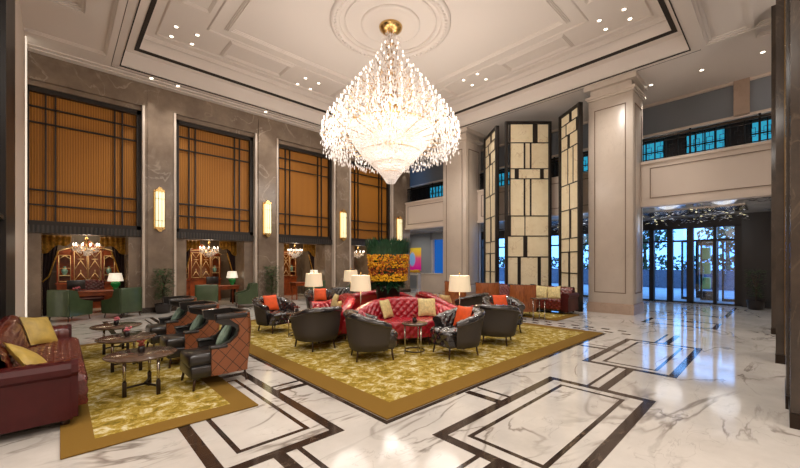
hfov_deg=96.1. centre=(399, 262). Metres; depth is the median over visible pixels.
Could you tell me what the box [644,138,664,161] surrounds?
window
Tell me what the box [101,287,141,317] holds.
armchair
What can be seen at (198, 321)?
throw cushion
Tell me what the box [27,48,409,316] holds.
wall
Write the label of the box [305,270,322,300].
floor lamp
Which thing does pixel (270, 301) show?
throw cushion
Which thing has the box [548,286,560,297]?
throw cushion
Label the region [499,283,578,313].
sofa
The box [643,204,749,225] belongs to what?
chandelier
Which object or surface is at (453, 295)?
chair
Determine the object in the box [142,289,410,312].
baseboard
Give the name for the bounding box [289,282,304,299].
writing desk
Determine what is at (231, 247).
curtains
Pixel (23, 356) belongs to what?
throw cushion
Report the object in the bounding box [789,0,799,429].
pillar
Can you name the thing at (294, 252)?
chandelier
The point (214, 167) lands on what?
window
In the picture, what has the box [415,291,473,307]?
curved sofa
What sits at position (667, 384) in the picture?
floor
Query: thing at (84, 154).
window
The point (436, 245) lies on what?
window
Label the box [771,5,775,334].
pillar
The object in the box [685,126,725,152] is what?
window
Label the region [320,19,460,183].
crystal chandelier
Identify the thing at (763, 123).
window
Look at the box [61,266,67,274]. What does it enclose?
jar
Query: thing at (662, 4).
trim
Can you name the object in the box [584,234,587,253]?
street tree
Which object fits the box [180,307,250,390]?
chair
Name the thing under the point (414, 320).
posy
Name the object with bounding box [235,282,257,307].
armchair
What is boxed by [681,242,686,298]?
door
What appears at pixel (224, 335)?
throw cushion
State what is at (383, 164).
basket
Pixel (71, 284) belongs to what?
computer monitor
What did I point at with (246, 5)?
trim
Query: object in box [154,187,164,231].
wall sconce
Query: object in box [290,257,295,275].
shelf
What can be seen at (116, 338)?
coffee table
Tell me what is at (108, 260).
shelf
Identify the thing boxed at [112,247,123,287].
drape
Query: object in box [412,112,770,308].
wall
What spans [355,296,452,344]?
curved sofa
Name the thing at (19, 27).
wall
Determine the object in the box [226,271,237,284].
desk lamp
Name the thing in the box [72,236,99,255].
chandelier
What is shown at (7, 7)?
window
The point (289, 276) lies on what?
display cabinet
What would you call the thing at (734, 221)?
window
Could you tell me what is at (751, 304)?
pot
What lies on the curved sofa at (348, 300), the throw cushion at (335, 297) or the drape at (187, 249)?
the throw cushion at (335, 297)
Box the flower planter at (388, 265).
[364,236,411,298]
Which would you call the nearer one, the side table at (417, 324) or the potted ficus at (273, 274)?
the side table at (417, 324)
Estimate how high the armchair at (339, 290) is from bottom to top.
0.764 m
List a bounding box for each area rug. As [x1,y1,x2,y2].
[60,340,258,459]
[219,319,602,419]
[454,304,578,320]
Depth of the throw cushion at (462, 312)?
6.03 m
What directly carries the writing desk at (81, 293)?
on the floor
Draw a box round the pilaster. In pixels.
[733,77,749,116]
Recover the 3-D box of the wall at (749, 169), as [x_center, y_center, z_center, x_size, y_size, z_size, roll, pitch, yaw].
[7.069,-2.395,15.083,5.000,1.390,22.200,0,0,-43]
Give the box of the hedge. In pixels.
[499,253,733,270]
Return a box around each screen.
[484,126,498,282]
[505,121,551,285]
[558,102,582,311]
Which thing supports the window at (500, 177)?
in the wall at (756, 231)
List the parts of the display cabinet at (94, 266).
door, cornice, door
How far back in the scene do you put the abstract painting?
22.20 m
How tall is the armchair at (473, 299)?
0.764 m
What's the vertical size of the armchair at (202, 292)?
0.840 m
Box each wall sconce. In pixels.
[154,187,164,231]
[263,200,271,236]
[340,209,346,240]
[396,216,402,240]
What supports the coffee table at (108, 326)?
on the area rug at (108, 419)
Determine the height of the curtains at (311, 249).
2.321 m
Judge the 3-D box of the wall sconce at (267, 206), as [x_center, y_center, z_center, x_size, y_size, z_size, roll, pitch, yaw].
[-4.998,-1.650,13.564,0.300,1.380,0.162,0,0,-43]
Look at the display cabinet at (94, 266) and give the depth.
12.04 m
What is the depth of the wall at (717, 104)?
11.96 m
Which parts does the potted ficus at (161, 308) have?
stem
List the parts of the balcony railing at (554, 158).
rail, post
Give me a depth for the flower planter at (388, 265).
7.79 m
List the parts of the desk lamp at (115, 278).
lamp shade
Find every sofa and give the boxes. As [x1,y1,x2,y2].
[0,315,87,434]
[310,293,355,342]
[352,290,410,309]
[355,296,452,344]
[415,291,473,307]
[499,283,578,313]
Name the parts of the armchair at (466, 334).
seat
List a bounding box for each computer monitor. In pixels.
[67,280,84,288]
[206,277,218,283]
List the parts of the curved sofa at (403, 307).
tufted backrest, seat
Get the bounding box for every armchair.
[47,290,92,321]
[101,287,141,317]
[195,284,217,301]
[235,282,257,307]
[252,296,295,333]
[289,306,342,351]
[304,289,335,308]
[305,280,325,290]
[330,287,357,294]
[343,309,397,361]
[430,306,484,359]
[454,292,488,305]
[473,304,520,345]
[482,295,524,332]
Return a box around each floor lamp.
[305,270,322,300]
[344,268,357,293]
[350,272,370,305]
[448,272,470,304]
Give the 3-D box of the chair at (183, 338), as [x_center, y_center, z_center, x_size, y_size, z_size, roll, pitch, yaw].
[-3.269,1.083,5.635,0.765,0.901,0.667,0,0,-43]
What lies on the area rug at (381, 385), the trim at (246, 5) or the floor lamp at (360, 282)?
the floor lamp at (360, 282)
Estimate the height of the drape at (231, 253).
2.281 m
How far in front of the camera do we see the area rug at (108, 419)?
3.87 m
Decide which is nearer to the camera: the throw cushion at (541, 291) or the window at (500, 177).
the throw cushion at (541, 291)
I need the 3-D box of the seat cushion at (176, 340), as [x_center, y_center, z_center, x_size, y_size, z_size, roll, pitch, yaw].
[-3.325,1.196,5.582,0.612,0.157,0.477,0,0,-43]
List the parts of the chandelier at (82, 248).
stem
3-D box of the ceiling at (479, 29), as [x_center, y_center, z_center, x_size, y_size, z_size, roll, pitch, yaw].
[0.452,-6.050,6.071,27.000,1.000,26.200,0,0,-43]
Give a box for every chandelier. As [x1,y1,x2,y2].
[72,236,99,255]
[199,240,218,257]
[287,245,302,258]
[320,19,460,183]
[354,246,364,258]
[552,217,587,231]
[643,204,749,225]
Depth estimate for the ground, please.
18.09 m
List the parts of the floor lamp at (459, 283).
lamp shade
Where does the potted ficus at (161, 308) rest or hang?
on the floor
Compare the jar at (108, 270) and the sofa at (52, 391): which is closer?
the sofa at (52, 391)
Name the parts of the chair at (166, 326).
seat rail, panel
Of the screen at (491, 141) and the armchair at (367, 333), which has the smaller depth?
the armchair at (367, 333)
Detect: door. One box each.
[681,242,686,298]
[700,241,718,300]
[722,240,733,301]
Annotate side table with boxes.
[286,311,295,336]
[402,321,427,355]
[530,297,547,320]
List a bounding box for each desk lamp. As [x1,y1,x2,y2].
[107,273,123,289]
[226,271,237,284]
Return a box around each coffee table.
[89,322,141,354]
[94,332,156,372]
[102,346,176,397]
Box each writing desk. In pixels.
[78,289,113,296]
[218,284,239,303]
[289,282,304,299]
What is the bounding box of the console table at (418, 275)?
[410,274,420,288]
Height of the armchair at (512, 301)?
0.764 m
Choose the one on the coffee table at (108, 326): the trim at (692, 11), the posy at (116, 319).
the posy at (116, 319)
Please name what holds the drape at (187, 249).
hanging from the curtains at (231, 247)
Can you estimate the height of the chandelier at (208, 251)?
0.904 m
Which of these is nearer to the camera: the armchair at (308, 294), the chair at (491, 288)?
the armchair at (308, 294)
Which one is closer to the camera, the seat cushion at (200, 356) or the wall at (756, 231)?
the seat cushion at (200, 356)
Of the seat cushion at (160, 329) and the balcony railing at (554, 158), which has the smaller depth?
the seat cushion at (160, 329)
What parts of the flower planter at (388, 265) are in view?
green crown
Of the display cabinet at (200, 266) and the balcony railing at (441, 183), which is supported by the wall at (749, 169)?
the balcony railing at (441, 183)
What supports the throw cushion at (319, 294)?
on the armchair at (308, 294)
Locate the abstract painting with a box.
[410,248,420,270]
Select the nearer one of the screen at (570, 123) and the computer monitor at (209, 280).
the screen at (570, 123)
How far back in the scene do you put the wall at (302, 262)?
15.78 m
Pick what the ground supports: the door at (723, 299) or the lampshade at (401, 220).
the door at (723, 299)
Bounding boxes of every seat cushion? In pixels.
[146,323,165,334]
[160,333,184,347]
[180,346,210,367]
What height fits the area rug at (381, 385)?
0.018 m
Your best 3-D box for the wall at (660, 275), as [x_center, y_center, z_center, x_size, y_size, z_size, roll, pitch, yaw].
[14.263,1.000,24.503,0.400,1.100,44.000,0,0,-43]
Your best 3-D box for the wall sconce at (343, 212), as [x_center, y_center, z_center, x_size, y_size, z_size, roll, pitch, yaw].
[-2.507,-1.650,15.921,0.300,1.380,0.162,0,0,-43]
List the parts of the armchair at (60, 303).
backrest, panel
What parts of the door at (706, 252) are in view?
lit panel, lit panel, lit panel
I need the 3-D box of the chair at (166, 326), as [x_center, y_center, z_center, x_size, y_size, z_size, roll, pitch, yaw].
[-4.149,1.083,6.565,0.765,0.901,0.667,0,0,-43]
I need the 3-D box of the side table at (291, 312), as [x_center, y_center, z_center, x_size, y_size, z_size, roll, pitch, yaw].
[-2.128,1.279,7.416,0.440,0.500,0.440,0,0,-43]
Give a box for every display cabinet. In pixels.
[55,241,115,307]
[186,244,221,299]
[284,251,297,295]
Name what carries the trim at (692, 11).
attached to the wall at (19, 27)
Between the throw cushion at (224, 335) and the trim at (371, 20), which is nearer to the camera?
the throw cushion at (224, 335)
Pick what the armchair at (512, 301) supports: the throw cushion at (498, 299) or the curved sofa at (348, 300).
the throw cushion at (498, 299)
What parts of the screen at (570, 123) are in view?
onyx panel, onyx panel, onyx panel, onyx panel, onyx panel, onyx panel, onyx panel, onyx panel, onyx panel, onyx panel, onyx panel, onyx panel, onyx panel, onyx panel, onyx panel, onyx panel, onyx panel, onyx panel, onyx panel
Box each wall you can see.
[15,0,27,316]
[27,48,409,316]
[42,234,375,297]
[405,140,770,229]
[410,76,770,187]
[410,233,442,287]
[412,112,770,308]
[499,268,733,290]
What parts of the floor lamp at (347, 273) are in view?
lamp shade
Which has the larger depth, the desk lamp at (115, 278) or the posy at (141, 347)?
the desk lamp at (115, 278)
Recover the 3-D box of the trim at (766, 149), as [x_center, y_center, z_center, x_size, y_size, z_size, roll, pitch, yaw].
[5.696,-2.410,12.958,0.025,0.920,15.400,0,0,-43]
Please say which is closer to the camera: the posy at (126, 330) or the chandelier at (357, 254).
the posy at (126, 330)
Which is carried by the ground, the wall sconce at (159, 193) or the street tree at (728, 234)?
the street tree at (728, 234)
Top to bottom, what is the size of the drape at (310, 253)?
2.281 m
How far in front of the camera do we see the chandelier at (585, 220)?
14.82 m
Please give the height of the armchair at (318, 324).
0.764 m
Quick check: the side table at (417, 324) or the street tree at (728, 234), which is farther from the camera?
the street tree at (728, 234)
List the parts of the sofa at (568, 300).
seat, tufted backrest, rail, arm, arm panel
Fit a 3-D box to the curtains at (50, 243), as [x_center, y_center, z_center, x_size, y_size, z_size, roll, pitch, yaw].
[-9.505,0.370,10.878,1.907,2.321,0.138,0,0,-43]
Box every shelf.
[58,255,70,281]
[104,256,114,280]
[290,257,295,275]
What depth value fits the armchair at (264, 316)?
7.77 m
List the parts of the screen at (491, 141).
onyx panel, onyx panel, onyx panel, onyx panel, onyx panel, onyx panel, onyx panel, onyx panel, onyx panel, onyx panel, onyx panel, onyx panel, onyx panel, onyx panel, onyx panel, onyx panel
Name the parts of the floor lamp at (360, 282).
lamp shade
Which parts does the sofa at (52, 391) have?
panel, tufted backrest, arm panel, seat, leg, arm, arm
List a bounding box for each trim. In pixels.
[24,0,770,155]
[25,36,26,316]
[111,0,700,147]
[134,0,677,134]
[141,105,392,312]
[143,0,665,124]
[330,0,450,58]
[408,149,770,224]
[410,72,770,187]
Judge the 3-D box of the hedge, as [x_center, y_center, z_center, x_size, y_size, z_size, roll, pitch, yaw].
[14.959,0.083,25.221,1.627,1.457,44.494,0,0,-43]
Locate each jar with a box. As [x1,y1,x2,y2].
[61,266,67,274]
[106,266,111,273]
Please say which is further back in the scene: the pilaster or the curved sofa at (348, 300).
the pilaster
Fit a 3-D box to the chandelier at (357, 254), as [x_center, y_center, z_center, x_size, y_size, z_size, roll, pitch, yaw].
[-2.098,-0.630,18.053,0.649,0.881,0.659,0,0,-43]
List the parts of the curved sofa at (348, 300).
tufted backrest, seat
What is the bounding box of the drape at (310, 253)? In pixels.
[308,251,313,269]
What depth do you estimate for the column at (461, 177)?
15.22 m
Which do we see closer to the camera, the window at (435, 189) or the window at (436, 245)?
the window at (436, 245)
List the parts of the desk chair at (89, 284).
tufted backrest, seat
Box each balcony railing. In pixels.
[407,182,442,201]
[479,151,587,189]
[642,113,770,161]
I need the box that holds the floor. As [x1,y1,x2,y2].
[0,287,799,467]
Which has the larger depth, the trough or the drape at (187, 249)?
the trough
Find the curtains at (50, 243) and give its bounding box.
[42,235,124,315]
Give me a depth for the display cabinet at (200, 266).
14.40 m
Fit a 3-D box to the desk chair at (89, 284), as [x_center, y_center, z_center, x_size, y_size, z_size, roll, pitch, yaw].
[-9.641,1.045,11.225,0.668,1.012,0.620,0,0,-43]
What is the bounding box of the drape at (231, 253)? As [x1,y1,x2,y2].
[227,249,235,301]
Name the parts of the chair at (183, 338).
seat rail, panel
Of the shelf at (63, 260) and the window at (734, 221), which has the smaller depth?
the shelf at (63, 260)
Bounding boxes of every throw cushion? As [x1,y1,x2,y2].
[2,342,46,365]
[19,317,57,344]
[171,307,183,319]
[190,315,203,329]
[216,325,230,344]
[263,295,278,309]
[314,288,326,300]
[331,294,338,305]
[379,299,393,318]
[418,298,435,315]
[439,294,451,302]
[453,305,472,325]
[492,295,507,304]
[536,285,547,297]
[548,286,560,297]
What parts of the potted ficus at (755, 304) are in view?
stem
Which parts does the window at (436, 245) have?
frame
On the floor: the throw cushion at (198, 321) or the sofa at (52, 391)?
the sofa at (52, 391)
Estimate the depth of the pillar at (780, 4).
5.51 m
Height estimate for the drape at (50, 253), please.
2.281 m
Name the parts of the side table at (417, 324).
leg, leg, leg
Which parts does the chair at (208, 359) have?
leg, seat rail, panel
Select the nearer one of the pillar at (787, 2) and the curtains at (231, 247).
the pillar at (787, 2)
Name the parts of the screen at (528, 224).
onyx panel, onyx panel, onyx panel, onyx panel, onyx panel, onyx panel, onyx panel, onyx panel, onyx panel, onyx panel, onyx panel, onyx panel, onyx panel, onyx panel, onyx panel, onyx panel, onyx panel, onyx panel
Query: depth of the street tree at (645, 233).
25.11 m
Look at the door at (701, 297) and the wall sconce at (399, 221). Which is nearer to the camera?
the door at (701, 297)
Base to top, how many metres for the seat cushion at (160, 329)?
0.157 m
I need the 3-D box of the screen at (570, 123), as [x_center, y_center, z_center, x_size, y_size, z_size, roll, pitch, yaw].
[5.633,-1.750,11.901,0.140,6.600,1.204,0,0,-5]
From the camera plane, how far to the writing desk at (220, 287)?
13.07 m
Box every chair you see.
[78,280,104,310]
[146,295,196,346]
[160,300,219,367]
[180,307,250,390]
[444,281,465,303]
[475,282,499,295]
[508,284,535,313]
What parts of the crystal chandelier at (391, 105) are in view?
branch frame, stem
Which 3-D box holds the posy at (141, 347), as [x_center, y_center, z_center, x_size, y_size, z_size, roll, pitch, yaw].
[-3.060,0.995,4.257,0.089,0.149,0.108,0,0,-43]
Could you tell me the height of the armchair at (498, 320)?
0.764 m
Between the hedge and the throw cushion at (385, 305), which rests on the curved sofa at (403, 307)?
the throw cushion at (385, 305)
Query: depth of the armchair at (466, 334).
5.70 m
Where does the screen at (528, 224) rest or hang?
on the floor
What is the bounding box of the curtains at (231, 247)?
[186,240,236,301]
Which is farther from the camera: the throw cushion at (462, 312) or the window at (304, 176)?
the window at (304, 176)
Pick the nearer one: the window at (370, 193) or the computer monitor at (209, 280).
the computer monitor at (209, 280)
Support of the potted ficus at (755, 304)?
on the floor
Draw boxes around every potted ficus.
[150,268,174,313]
[263,265,280,293]
[744,270,765,309]
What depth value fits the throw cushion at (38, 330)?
4.81 m
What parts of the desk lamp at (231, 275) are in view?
lamp shade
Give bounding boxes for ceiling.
[20,0,775,167]
[410,197,770,234]
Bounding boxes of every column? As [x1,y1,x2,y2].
[440,127,483,295]
[584,71,646,315]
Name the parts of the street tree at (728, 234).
crown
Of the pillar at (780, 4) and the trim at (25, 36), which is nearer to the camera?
the pillar at (780, 4)
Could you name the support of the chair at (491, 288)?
on the area rug at (554, 316)
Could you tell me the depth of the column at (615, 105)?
10.94 m
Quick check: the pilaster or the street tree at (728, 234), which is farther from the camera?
the street tree at (728, 234)
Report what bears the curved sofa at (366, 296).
on the area rug at (381, 385)
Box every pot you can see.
[155,303,170,313]
[746,300,764,309]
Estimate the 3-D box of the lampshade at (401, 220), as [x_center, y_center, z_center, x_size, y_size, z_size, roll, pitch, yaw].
[0.037,-1.650,18.224,0.262,1.100,0.012,0,0,-43]
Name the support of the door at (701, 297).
on the ground
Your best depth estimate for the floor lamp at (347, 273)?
10.21 m
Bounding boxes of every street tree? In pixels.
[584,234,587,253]
[643,230,675,258]
[697,226,733,270]
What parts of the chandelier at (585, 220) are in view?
ceiling plate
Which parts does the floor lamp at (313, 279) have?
lamp shade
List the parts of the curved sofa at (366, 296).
tufted backrest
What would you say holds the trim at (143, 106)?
attached to the wall at (43, 71)
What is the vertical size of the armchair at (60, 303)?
0.840 m
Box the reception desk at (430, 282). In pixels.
[419,273,442,292]
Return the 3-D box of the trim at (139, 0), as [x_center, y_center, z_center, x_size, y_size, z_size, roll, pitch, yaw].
[-0.157,-5.554,9.763,11.110,0.032,11.560,0,0,-43]
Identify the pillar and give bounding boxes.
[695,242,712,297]
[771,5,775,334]
[775,0,784,363]
[785,0,789,409]
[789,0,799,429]
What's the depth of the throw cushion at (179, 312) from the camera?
6.50 m
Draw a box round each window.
[0,0,14,319]
[27,84,141,236]
[176,120,253,240]
[278,144,331,244]
[351,161,389,245]
[429,185,442,198]
[431,239,442,272]
[481,214,741,305]
[499,172,508,186]
[583,155,587,171]
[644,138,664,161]
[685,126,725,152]
[750,117,770,142]
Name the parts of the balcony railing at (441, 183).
rail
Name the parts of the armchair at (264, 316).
seat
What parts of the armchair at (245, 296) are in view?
panel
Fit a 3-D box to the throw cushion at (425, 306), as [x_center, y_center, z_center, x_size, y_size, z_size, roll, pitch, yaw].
[0.537,0.890,7.194,0.368,0.345,0.160,0,0,-10]
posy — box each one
[113,317,119,324]
[123,326,131,336]
[137,339,144,352]
[412,314,416,322]
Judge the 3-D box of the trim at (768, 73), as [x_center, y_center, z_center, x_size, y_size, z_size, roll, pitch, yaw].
[6.814,-4.980,14.842,0.300,1.140,22.200,0,0,-43]
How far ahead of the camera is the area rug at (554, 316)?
10.38 m
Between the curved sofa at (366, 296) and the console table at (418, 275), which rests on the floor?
the console table at (418, 275)
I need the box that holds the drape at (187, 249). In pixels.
[186,248,190,265]
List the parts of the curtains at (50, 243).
gilt trim, gilt trim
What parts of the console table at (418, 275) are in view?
leg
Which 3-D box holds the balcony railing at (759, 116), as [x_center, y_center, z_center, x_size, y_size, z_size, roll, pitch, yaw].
[9.416,-3.480,9.210,0.070,0.780,5.440,0,0,-43]
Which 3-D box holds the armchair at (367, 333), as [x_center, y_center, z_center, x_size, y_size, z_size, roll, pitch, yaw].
[-0.476,1.150,5.799,0.872,0.764,0.918,0,0,-18]
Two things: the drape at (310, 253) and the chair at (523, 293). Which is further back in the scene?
the drape at (310, 253)
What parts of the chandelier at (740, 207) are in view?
ceiling plate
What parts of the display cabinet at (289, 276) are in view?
door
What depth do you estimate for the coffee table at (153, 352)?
4.16 m
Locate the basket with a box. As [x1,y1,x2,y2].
[348,112,432,183]
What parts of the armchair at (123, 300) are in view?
panel, backrest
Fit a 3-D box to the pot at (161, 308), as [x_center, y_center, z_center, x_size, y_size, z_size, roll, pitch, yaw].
[-7.249,1.400,11.010,0.460,0.300,0.460,0,0,-43]
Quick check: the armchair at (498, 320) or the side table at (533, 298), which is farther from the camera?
the side table at (533, 298)
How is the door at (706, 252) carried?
on the ground
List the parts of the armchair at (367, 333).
seat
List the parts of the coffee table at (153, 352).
leg, leg, leg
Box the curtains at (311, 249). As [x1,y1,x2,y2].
[284,244,315,269]
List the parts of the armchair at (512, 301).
seat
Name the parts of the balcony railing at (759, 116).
post, rail, post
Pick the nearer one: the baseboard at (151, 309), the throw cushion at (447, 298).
the throw cushion at (447, 298)
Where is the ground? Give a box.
[499,281,733,303]
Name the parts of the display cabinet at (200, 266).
door, door, cornice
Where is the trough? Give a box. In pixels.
[410,270,420,273]
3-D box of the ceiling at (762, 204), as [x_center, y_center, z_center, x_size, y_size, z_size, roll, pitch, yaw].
[6.996,-1.750,15.014,4.400,0.060,22.200,0,0,-43]
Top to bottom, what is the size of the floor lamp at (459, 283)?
1.350 m
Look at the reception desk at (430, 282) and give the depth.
18.46 m
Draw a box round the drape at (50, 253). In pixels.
[42,245,57,315]
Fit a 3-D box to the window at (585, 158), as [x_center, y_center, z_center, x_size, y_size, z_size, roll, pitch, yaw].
[8.486,-3.875,16.080,0.130,1.950,1.140,0,0,-43]

